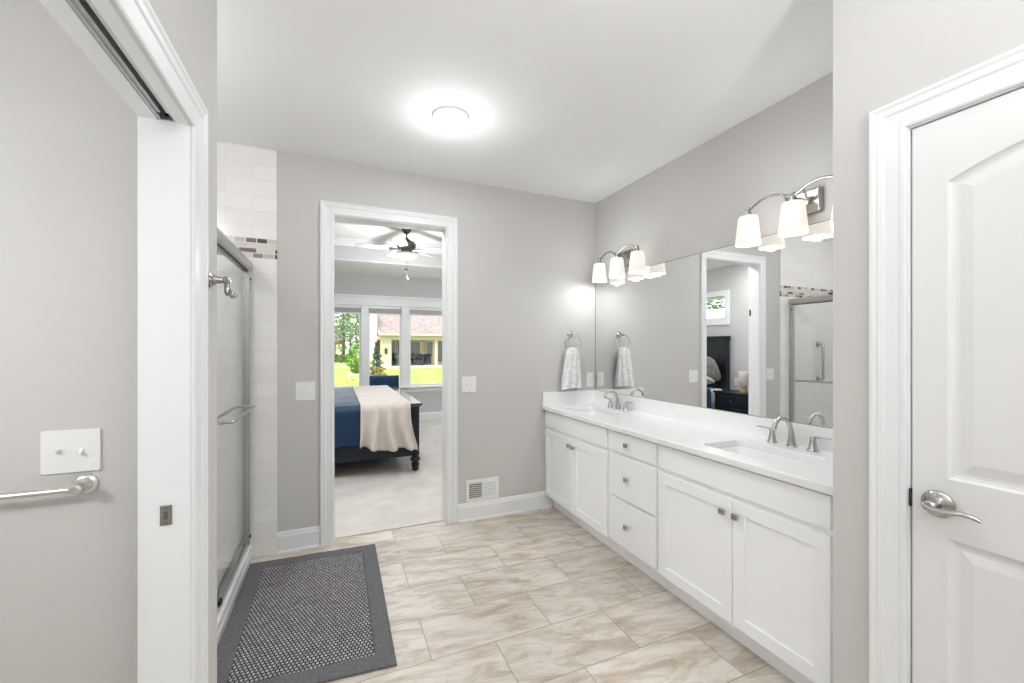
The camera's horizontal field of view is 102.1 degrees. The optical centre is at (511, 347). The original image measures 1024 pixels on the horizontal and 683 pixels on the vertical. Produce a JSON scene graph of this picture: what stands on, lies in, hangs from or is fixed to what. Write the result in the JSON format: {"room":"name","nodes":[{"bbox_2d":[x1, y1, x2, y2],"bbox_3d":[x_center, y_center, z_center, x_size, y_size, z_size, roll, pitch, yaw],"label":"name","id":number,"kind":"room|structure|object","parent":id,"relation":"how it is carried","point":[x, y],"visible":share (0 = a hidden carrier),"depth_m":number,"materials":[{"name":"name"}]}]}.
{"room":"bathroom","nodes":[
{"label":"bathroom","id":0,"kind":"room"},
{"bbox_2d":[0,0,136,682],"bbox_3d":[-1.741,0.030,1.047,1.422,2.740,0.115,0,0,-23],"label":"wall","id":1,"kind":"structure","parent":0,"point":[68,138],"depth_m":1.18,"materials":[{"name":"grey paint"}]},
{"bbox_2d":[0,474,98,499],"bbox_3d":[-1.504,0.395,1.051,0.668,0.058,0.064,0,0,-23],"label":"towel bar","id":2,"kind":"object","parent":1,"relation":"attached to","point":[85,483],"visible":1,"depth_m":1.14,"materials":[{"name":"silver metal"}]},
{"bbox_2d":[40,428,100,474],"bbox_3d":[-1.260,0.296,1.180,0.128,0.122,0.020,0,0,-23],"label":"light switch","id":3,"kind":"object","parent":1,"relation":"attached to","point":[76,450],"visible":1,"depth_m":1.18,"materials":[{"name":"white plastic"}]},
{"bbox_2d":[148,0,216,682],"bbox_3d":[-0.352,0.030,-0.257,0.106,2.740,3.605,0,0,-23],"label":"wall","id":4,"kind":"structure","parent":0,"point":[190,26],"depth_m":1.35,"materials":[{"name":"grey paint"}]},
{"bbox_2d":[67,0,175,121],"bbox_3d":[-0.789,-0.649,0.770,0.042,0.052,0.795,0,0,-23],"label":"door track","id":5,"kind":"object","parent":4,"relation":"attached to","point":[86,10],"visible":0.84,"depth_m":0.89,"materials":[{"name":"grey metal"}]},
{"bbox_2d":[40,0,207,682],"bbox_3d":[-0.791,0.344,0.768,0.148,2.111,0.982,0,0,-23],"label":"trim","id":6,"kind":"structure","parent":4,"relation":"attached to","point":[172,157],"depth_m":1.13,"materials":[{"name":"white paint"}]},
{"bbox_2d":[208,272,237,297],"bbox_3d":[-0.943,-0.205,1.350,0.072,0.079,0.102,0,0,-23],"label":"robe hook","id":7,"kind":"object","parent":4,"relation":"attached to","point":[213,279],"visible":0.98,"depth_m":1.34,"materials":[{"name":"silver metal"}]},
{"bbox_2d":[334,273,441,412],"bbox_3d":[-2.229,-0.120,7.878,5.300,3.040,0.120,0,0,-23],"label":"wall","id":8,"kind":"structure","parent":0,"point":[356,284],"depth_m":7.86,"materials":[{"name":"grey paint"}]},
{"bbox_2d":[334,304,360,387],"bbox_3d":[-3.093,-0.033,7.514,0.655,1.535,0.040,0,0,-23],"label":"window","id":9,"kind":"structure","parent":8,"relation":"in","point":[336,304],"depth_m":7.62,"materials":[{"name":"white plastic"}]},
{"bbox_2d":[334,304,360,313],"bbox_3d":[-3.076,-0.699,7.474,0.643,0.154,0.040,0,0,-23],"label":"window blind","id":10,"kind":"object","parent":9,"relation":"attached to","point":[347,309],"visible":0.66,"depth_m":7.50,"materials":[{"name":"white fabric"}]},
{"bbox_2d":[369,306,400,385],"bbox_3d":[-2.398,-0.033,7.811,0.593,1.535,0.040,0,0,-23],"label":"window","id":11,"kind":"structure","parent":8,"relation":"in","point":[389,306],"depth_m":7.90,"materials":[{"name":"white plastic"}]},
{"bbox_2d":[369,306,400,314],"bbox_3d":[-2.381,-0.699,7.772,0.581,0.154,0.040,0,0,-23],"label":"window blind","id":12,"kind":"object","parent":11,"relation":"attached to","point":[381,310],"visible":1,"depth_m":7.76,"materials":[{"name":"white fabric"}]},
{"bbox_2d":[334,294,441,391],"bbox_3d":[-2.353,-0.060,7.774,2.480,1.810,0.175,0,0,-23],"label":"trim","id":13,"kind":"structure","parent":8,"relation":"attached to","point":[365,301],"depth_m":7.84,"materials":[{"name":"white paint"}]},
{"bbox_2d":[410,307,441,385],"bbox_3d":[-1.670,-0.033,8.123,0.690,1.535,0.040,0,0,-23],"label":"window","id":14,"kind":"structure","parent":8,"relation":"in","point":[415,307],"depth_m":7.98,"materials":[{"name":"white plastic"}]},
{"bbox_2d":[410,307,441,315],"bbox_3d":[-1.653,-0.699,8.083,0.678,0.154,0.040,0,0,-23],"label":"window blind","id":15,"kind":"object","parent":14,"relation":"attached to","point":[414,311],"visible":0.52,"depth_m":8.05,"materials":[{"name":"white fabric"}]},
{"bbox_2d":[419,411,441,419],"bbox_3d":[-2.201,1.327,7.813,5.100,0.145,0.022,0,0,-23],"label":"baseboard","id":16,"kind":"structure","parent":8,"relation":"attached to","point":[424,415],"depth_m":8.07,"materials":[{"name":"white paint"}]},
{"bbox_2d":[334,221,441,279],"bbox_3d":[-1.278,-1.520,5.656,5.100,0.360,4.715,0,0,-23],"label":"ceiling","id":17,"kind":"structure","parent":0,"point":[341,229],"depth_m":6.14,"materials":[{"name":"white paint"}]},
{"bbox_2d":[355,228,441,278],"bbox_3d":[-1.501,-1.290,5.666,1.209,0.720,1.271,0,0,-23],"label":"ceiling fan","id":18,"kind":"object","parent":17,"relation":"hanging from","point":[405,245],"visible":0.95,"depth_m":5.59,"materials":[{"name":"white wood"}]},
{"bbox_2d":[334,245,441,266],"bbox_3d":[-1.289,-1.496,5.681,3.460,0.309,2.180,0,0,-23],"label":"wall","id":19,"kind":"structure","parent":0,"point":[340,251],"depth_m":6.45,"materials":[{"name":"grey paint"}]},
{"bbox_2d":[334,220,441,273],"bbox_3d":[-1.303,-1.334,5.713,4.440,0.012,3.230,0,0,-23],"label":"trim","id":20,"kind":"structure","parent":19,"relation":"attached to","point":[346,263],"depth_m":6.76,"materials":[{"name":"white paint"}]},
{"bbox_2d":[334,237,441,253],"bbox_3d":[-1.289,-1.597,5.681,3.340,0.105,2.060,0,0,-23],"label":"trim","id":21,"kind":"structure","parent":19,"relation":"attached to","point":[343,241],"depth_m":6.40,"materials":[{"name":"white paint"}]},
{"bbox_2d":[217,141,594,557],"bbox_3d":[-0.325,0.030,3.427,5.300,2.740,0.133,0,0,-23],"label":"wall","id":22,"kind":"structure","parent":0,"point":[526,260],"depth_m":3.02,"materials":[{"name":"grey paint"}]},
{"bbox_2d":[277,525,319,554],"bbox_3d":[-1.474,1.327,2.862,0.263,0.145,0.022,0,0,-23],"label":"baseboard","id":23,"kind":"structure","parent":22,"relation":"attached to","point":[288,541],"depth_m":2.86,"materials":[{"name":"white paint"}]},
{"bbox_2d":[296,382,314,400],"bbox_3d":[-1.437,0.302,2.879,0.122,0.128,0.020,0,0,-23],"label":"light switch","id":24,"kind":"object","parent":22,"relation":"attached to","point":[304,390],"visible":1,"depth_m":2.88,"materials":[{"name":"white plastic"}]},
{"bbox_2d":[320,200,457,546],"bbox_3d":[-0.921,0.182,3.177,0.993,2.436,0.165,0,0,-23],"label":"trim","id":25,"kind":"structure","parent":22,"relation":"attached to","point":[330,211],"depth_m":3.11,"materials":[{"name":"white paint"}]},
{"bbox_2d":[462,376,475,392],"bbox_3d":[-0.346,0.296,3.346,0.122,0.128,0.020,0,0,-23],"label":"light switch","id":26,"kind":"object","parent":22,"relation":"attached to","point":[468,382],"visible":1,"depth_m":3.35,"materials":[{"name":"white plastic"}]},
{"bbox_2d":[466,477,498,502],"bbox_3d":[-0.241,1.164,3.396,0.284,0.180,0.009,0,0,-23],"label":"air vent","id":27,"kind":"object","parent":22,"relation":"in","point":[483,489],"visible":1,"depth_m":3.39,"materials":[{"name":"white plastic"}]},
{"bbox_2d":[458,491,552,522],"bbox_3d":[-0.038,1.327,3.476,0.855,0.145,0.022,0,0,-23],"label":"baseboard","id":28,"kind":"structure","parent":22,"relation":"attached to","point":[473,511],"depth_m":3.46,"materials":[{"name":"white paint"}]},
{"bbox_2d":[565,331,580,349],"bbox_3d":[0.534,-0.054,3.692,0.169,0.194,0.076,0,0,-23],"label":"towel ring","id":29,"kind":"object","parent":22,"relation":"attached to","point":[569,333],"visible":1,"depth_m":3.69,"materials":[{"name":"silver metal"}]},
{"bbox_2d":[561,347,581,389],"bbox_3d":[0.526,0.184,3.661,0.206,0.375,0.066,0,0,-23],"label":"hand towel","id":30,"kind":"object","parent":29,"relation":"hanging from","point":[571,375],"visible":1,"depth_m":3.64,"materials":[{"name":"white fabric"}]},
{"bbox_2d":[587,372,592,386],"bbox_3d":[0.718,0.292,3.807,0.072,0.128,0.008,0,0,-23],"label":"wall outlet","id":31,"kind":"object","parent":22,"relation":"attached to","point":[589,375],"visible":1,"depth_m":3.80,"materials":[{"name":"white plastic"}]},
{"bbox_2d":[217,418,794,682],"bbox_3d":[-0.394,1.426,3.209,5.600,0.068,10.110,0,0,-23],"label":"floor","id":32,"kind":"structure","parent":0,"point":[534,596],"depth_m":2.29,"materials":[{"name":"tile"}]},
{"bbox_2d":[217,544,251,643],"bbox_3d":[-1.860,1.351,1.884,0.921,0.098,1.495,0,0,-23],"label":"shower base","id":33,"kind":"object","parent":32,"relation":"on","point":[222,562],"visible":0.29,"depth_m":2.36,"materials":[{"name":"white plastic"}]},
{"bbox_2d":[217,227,255,614],"bbox_3d":[-1.457,0.363,2.056,0.118,1.877,1.495,0,0,-23],"label":"shower door","id":34,"kind":"structure","parent":33,"relation":"on","point":[225,246],"depth_m":2.70,"materials":[{"name":"grey metal"}]},
{"bbox_2d":[217,544,396,682],"bbox_3d":[-1.090,1.393,2.245,0.762,0.013,1.239,0,0,-23],"label":"bath rug","id":35,"kind":"object","parent":32,"relation":"on","point":[321,617],"visible":0.98,"depth_m":2.09,"materials":[{"name":"grey fabric"}]},
{"bbox_2d":[334,386,421,470],"bbox_3d":[-2.551,0.600,5.250,2.380,1.584,2.254,0,0,-23],"label":"bed","id":36,"kind":"object","parent":32,"relation":"on","point":[341,454],"visible":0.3,"depth_m":4.61,"materials":[{"name":"black wood"},{"name":"white linen"},{"name":"navy fabric"}]},
{"bbox_2d":[334,387,384,446],"bbox_3d":[-2.377,0.842,5.325,1.724,0.480,2.309,0,0,-23],"label":"comforter","id":37,"kind":"object","parent":36,"relation":"on","point":[347,412],"visible":0.2,"depth_m":4.38,"materials":[{"name":"blue fabric"}]},
{"bbox_2d":[352,385,418,451],"bbox_3d":[-1.785,0.873,5.575,0.632,0.554,2.604,0,0,-23],"label":"throw blanket","id":38,"kind":"object","parent":37,"relation":"on","point":[385,422],"visible":0.97,"depth_m":4.49,"materials":[{"name":"beige fabric"}]},
{"bbox_2d":[369,375,398,387],"bbox_3d":[-2.161,0.940,7.083,0.660,0.905,0.625,0,0,-23],"label":"armchair","id":39,"kind":"object","parent":32,"relation":"on","point":[390,380],"visible":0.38,"depth_m":7.25,"materials":[{"name":"blue fabric"}]},
{"bbox_2d":[545,411,616,552],"bbox_3d":[0.698,0.970,3.306,0.553,0.860,0.912,0,0,-23],"label":"base cabinet","id":40,"kind":"object","parent":32,"relation":"on","point":[576,451],"visible":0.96,"depth_m":3.13,"materials":[{"name":"white paint"}]},
{"bbox_2d":[609,430,667,589],"bbox_3d":[0.969,0.970,2.674,0.553,0.860,0.461,0,0,-23],"label":"base cabinet","id":41,"kind":"object","parent":32,"relation":"on","point":[633,461],"visible":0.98,"depth_m":2.55,"materials":[{"name":"white paint"}]},
{"bbox_2d":[658,445,832,682],"bbox_3d":[1.256,0.970,2.002,0.553,0.860,1.000,0,0,-23],"label":"base cabinet","id":42,"kind":"object","parent":32,"relation":"on","point":[750,552],"visible":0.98,"depth_m":1.83,"materials":[{"name":"white paint"}]},
{"bbox_2d":[542,390,832,495],"bbox_3d":[0.985,0.464,2.633,0.555,0.152,2.375,0,0,-23],"label":"countertop","id":43,"kind":"structure","parent":42,"relation":"on","point":[699,431],"depth_m":2.40,"materials":[{"name":"white stone"}]},
{"bbox_2d":[576,410,612,415],"bbox_3d":[0.657,0.609,3.327,0.335,0.139,0.490,0,0,-23],"label":"undermount sink","id":44,"kind":"object","parent":43,"relation":"in","point":[589,412],"visible":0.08,"depth_m":3.54,"materials":[{"name":"white ceramic"}]},
{"bbox_2d":[603,389,632,410],"bbox_3d":[0.822,0.422,3.397,0.170,0.165,0.369,0,0,-23],"label":"faucet","id":45,"kind":"object","parent":43,"relation":"on","point":[610,405],"visible":1,"depth_m":3.40,"materials":[{"name":"silver metal"}]},
{"bbox_2d":[717,446,811,465],"bbox_3d":[1.213,0.609,2.026,0.335,0.139,0.490,0,0,-23],"label":"undermount sink","id":46,"kind":"object","parent":43,"relation":"in","point":[774,458],"visible":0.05,"depth_m":2.15,"materials":[{"name":"white ceramic"}]},
{"bbox_2d":[757,415,831,451],"bbox_3d":[1.378,0.422,2.096,0.170,0.165,0.369,0,0,-23],"label":"faucet","id":47,"kind":"object","parent":43,"relation":"on","point":[791,442],"visible":1,"depth_m":2.10,"materials":[{"name":"silver metal"}]},
{"bbox_2d":[217,0,832,202],"bbox_3d":[-0.036,-1.370,0.719,4.300,0.060,5.250,0,0,-23],"label":"ceiling","id":48,"kind":"structure","parent":0,"point":[581,100],"depth_m":2.04,"materials":[{"name":"white paint"}]},
{"bbox_2d":[433,106,468,127],"bbox_3d":[-0.353,-1.329,2.393,0.208,0.023,0.208,0,0,-23],"label":"recessed light","id":49,"kind":"object","parent":48,"relation":"in","point":[446,116],"visible":1,"depth_m":2.37,"materials":[{"name":"white glass"}]},
{"bbox_2d":[437,111,464,125],"bbox_3d":[-0.353,-1.322,2.393,0.158,0.010,0.158,0,0,-23],"label":"diffuser","id":50,"kind":"object","parent":49,"relation":"attached to","point":[444,118],"depth_m":2.38,"materials":[{"name":"white"}]},
{"bbox_2d":[595,72,832,428],"bbox_3d":[1.335,0.030,2.650,0.100,2.740,2.622,0,0,-23],"label":"wall","id":51,"kind":"structure","parent":0,"point":[694,203],"depth_m":2.54,"materials":[{"name":"grey paint"}]},
{"bbox_2d":[592,245,645,282],"bbox_3d":[0.874,-0.692,3.385,0.167,0.237,0.624,0,0,-23],"label":"vanity light","id":52,"kind":"object","parent":51,"relation":"attached to","point":[635,259],"visible":1,"depth_m":3.33,"materials":[{"name":"white glass"}]},
{"bbox_2d":[595,219,832,427],"bbox_3d":[1.238,-0.118,2.741,0.006,1.012,2.366,0,0,-23],"label":"wall mirror","id":53,"kind":"object","parent":51,"relation":"attached to","point":[747,330],"visible":0.48,"depth_m":2.51,"materials":[{"name":"white mirror"}]},
{"bbox_2d":[595,390,832,452],"bbox_3d":[1.235,0.449,2.730,0.019,0.113,2.355,0,0,-23],"label":"backsplash","id":54,"kind":"structure","parent":51,"relation":"attached to","point":[729,421],"depth_m":2.54,"materials":[{"name":"white stone"}]},
{"bbox_2d":[735,175,832,247],"bbox_3d":[1.429,-0.692,2.088,0.167,0.237,0.624,0,0,-23],"label":"vanity light","id":55,"kind":"object","parent":51,"relation":"attached to","point":[793,221],"visible":0.73,"depth_m":2.08,"materials":[{"name":"white glass"}]},
{"bbox_2d":[744,207,751,214],"bbox_3d":[1.317,-0.754,2.307,0.072,0.052,0.072,0,0,-23],"label":"socket","id":56,"kind":"object","parent":55,"relation":"attached to","point":[748,210],"depth_m":2.30,"materials":[{"name":"silver metal"}]},
{"bbox_2d":[788,192,797,200],"bbox_3d":[1.413,-0.754,2.081,0.072,0.052,0.072,0,0,-23],"label":"socket","id":57,"kind":"object","parent":55,"relation":"attached to","point":[792,195],"depth_m":2.07,"materials":[{"name":"silver metal"}]},
{"bbox_2d":[833,0,1023,682],"bbox_3d":[1.927,0.030,0.250,0.700,2.740,2.744,0,0,-23],"label":"wall","id":58,"kind":"structure","parent":0,"point":[885,52],"depth_m":1.31,"materials":[{"name":"grey paint"}]},
{"bbox_2d":[869,44,1023,682],"bbox_3d":[1.338,0.341,0.856,0.136,2.118,0.945,0,0,-23],"label":"trim","id":59,"kind":"structure","parent":58,"relation":"attached to","point":[891,125],"depth_m":1.22,"materials":[{"name":"white paint"}]},
{"bbox_2d":[912,88,1023,682],"bbox_3d":[1.286,0.381,0.834,0.096,2.014,0.762,0,0,-23],"label":"door","id":60,"kind":"structure","parent":58,"relation":"in","point":[968,164],"depth_m":1.09,"materials":[{"name":"white paint"}]},
{"label":"outside","id":61,"kind":"structure","parent":0,"visible":0},
{"bbox_2d":[334,353,441,386],"bbox_3d":[-23.893,1.850,81.252,200.000,0.200,151.800,0,0,-23],"label":"lawn","id":62,"kind":"structure","parent":61,"point":[418,375],"depth_m":26.11,"materials":[{"name":"yellow plant"}]},
{"bbox_2d":[334,354,338,361],"bbox_3d":[-21.595,1.256,50.576,1.178,1.114,1.218,0,0,-23],"label":"round shrub","id":63,"kind":"object","parent":62,"relation":"on","point":[335,355],"visible":0.63,"depth_m":50.33,"materials":[{"name":"green plant"}]},
{"bbox_2d":[337,354,345,362],"bbox_3d":[-20.149,1.268,49.027,1.100,1.097,1.208,0,0,-23],"label":"round shrub","id":64,"kind":"object","parent":62,"relation":"on","point":[340,356],"visible":0.98,"depth_m":48.83,"materials":[{"name":"green plant"}]},
{"bbox_2d":[334,330,349,359],"bbox_3d":[-31.733,-1.725,59.297,15.600,6.950,11.200,0,0,-23],"label":"house","id":65,"kind":"structure","parent":62,"relation":"on","point":[337,351],"depth_m":57.10,"materials":[{"name":"yellow paint"}]},
{"bbox_2d":[334,313,358,360],"bbox_3d":[-20.853,-3.291,51.726,7.687,10.098,9.178,0,0,43],"label":"leafy tree","id":66,"kind":"object","parent":62,"relation":"on","point":[342,332],"visible":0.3,"depth_m":51.43,"materials":[{"name":"green plant"}]},
{"bbox_2d":[334,316,358,348],"bbox_3d":[-34.657,-3.186,88.588,14.843,9.897,10.534,0,0,-23],"label":"leafy tree","id":67,"kind":"object","parent":62,"relation":"on","point":[348,328],"visible":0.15,"depth_m":88.10,"materials":[{"name":"green plant"}]},
{"bbox_2d":[344,314,358,356],"bbox_3d":[-17.786,-2.306,46.848,2.824,8.119,2.639,0,0,-40],"label":"leafy tree","id":68,"kind":"object","parent":62,"relation":"on","point":[355,320],"visible":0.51,"depth_m":46.81,"materials":[{"name":"green plant"}]},
{"bbox_2d":[346,373,358,375],"bbox_3d":[-10.065,1.769,27.508,1.718,0.062,3.500,0,0,-23],"label":"concrete slab","id":69,"kind":"object","parent":62,"relation":"on","point":[348,374],"visible":0.29,"depth_m":26.90,"materials":[{"name":"grey concrete"}]},
{"bbox_2d":[345,343,358,373],"bbox_3d":[-10.514,0.759,28.153,1.626,2.143,1.681,0,0,-23],"label":"shrub","id":70,"kind":"object","parent":69,"relation":"on","point":[354,368],"visible":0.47,"depth_m":27.75,"materials":[{"name":"green plant"}]},
{"bbox_2d":[370,365,386,375],"bbox_3d":[-4.231,1.157,12.871,0.838,1.233,0.716,0,0,-39],"label":"bush","id":71,"kind":"object","parent":62,"relation":"on","point":[377,367],"visible":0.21,"depth_m":12.86,"materials":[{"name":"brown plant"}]},
{"bbox_2d":[370,342,387,375],"bbox_3d":[-6.262,0.729,19.064,1.244,2.042,1.274,0,0,15],"label":"young spruce","id":72,"kind":"object","parent":62,"relation":"on","point":[376,355],"visible":0.56,"depth_m":19.03,"materials":[{"name":"green plant"}]},
{"bbox_2d":[370,314,441,368],"bbox_3d":[-9.583,-2.075,40.278,9.080,7.650,10.400,0,0,-23],"label":"house","id":73,"kind":"structure","parent":62,"relation":"on","point":[426,331],"depth_m":36.94,"materials":[{"name":"beige paint"}]},
{"bbox_2d":[394,353,398,365],"bbox_3d":[-9.840,1.000,36.578,1.100,1.140,1.100,0,0,-23],"label":"covered grill","id":74,"kind":"object","parent":73,"relation":"on","point":[396,356],"visible":0.3,"depth_m":36.17,"materials":[{"name":"grey"}]},
{"bbox_2d":[414,353,423,364],"bbox_3d":[-8.409,1.045,37.460,0.820,1.050,0.760,0,0,-6],"label":"patio chair","id":75,"kind":"object","parent":73,"relation":"on","point":[418,359],"visible":0.97,"depth_m":37.35,"materials":[{"name":"grey wicker"}]},
{"bbox_2d":[421,353,430,364],"bbox_3d":[-7.898,1.045,38.107,0.820,1.050,0.760,0,0,11],"label":"patio chair","id":76,"kind":"object","parent":73,"relation":"on","point":[427,357],"visible":0.73,"depth_m":38.23,"materials":[{"name":"grey wicker"}]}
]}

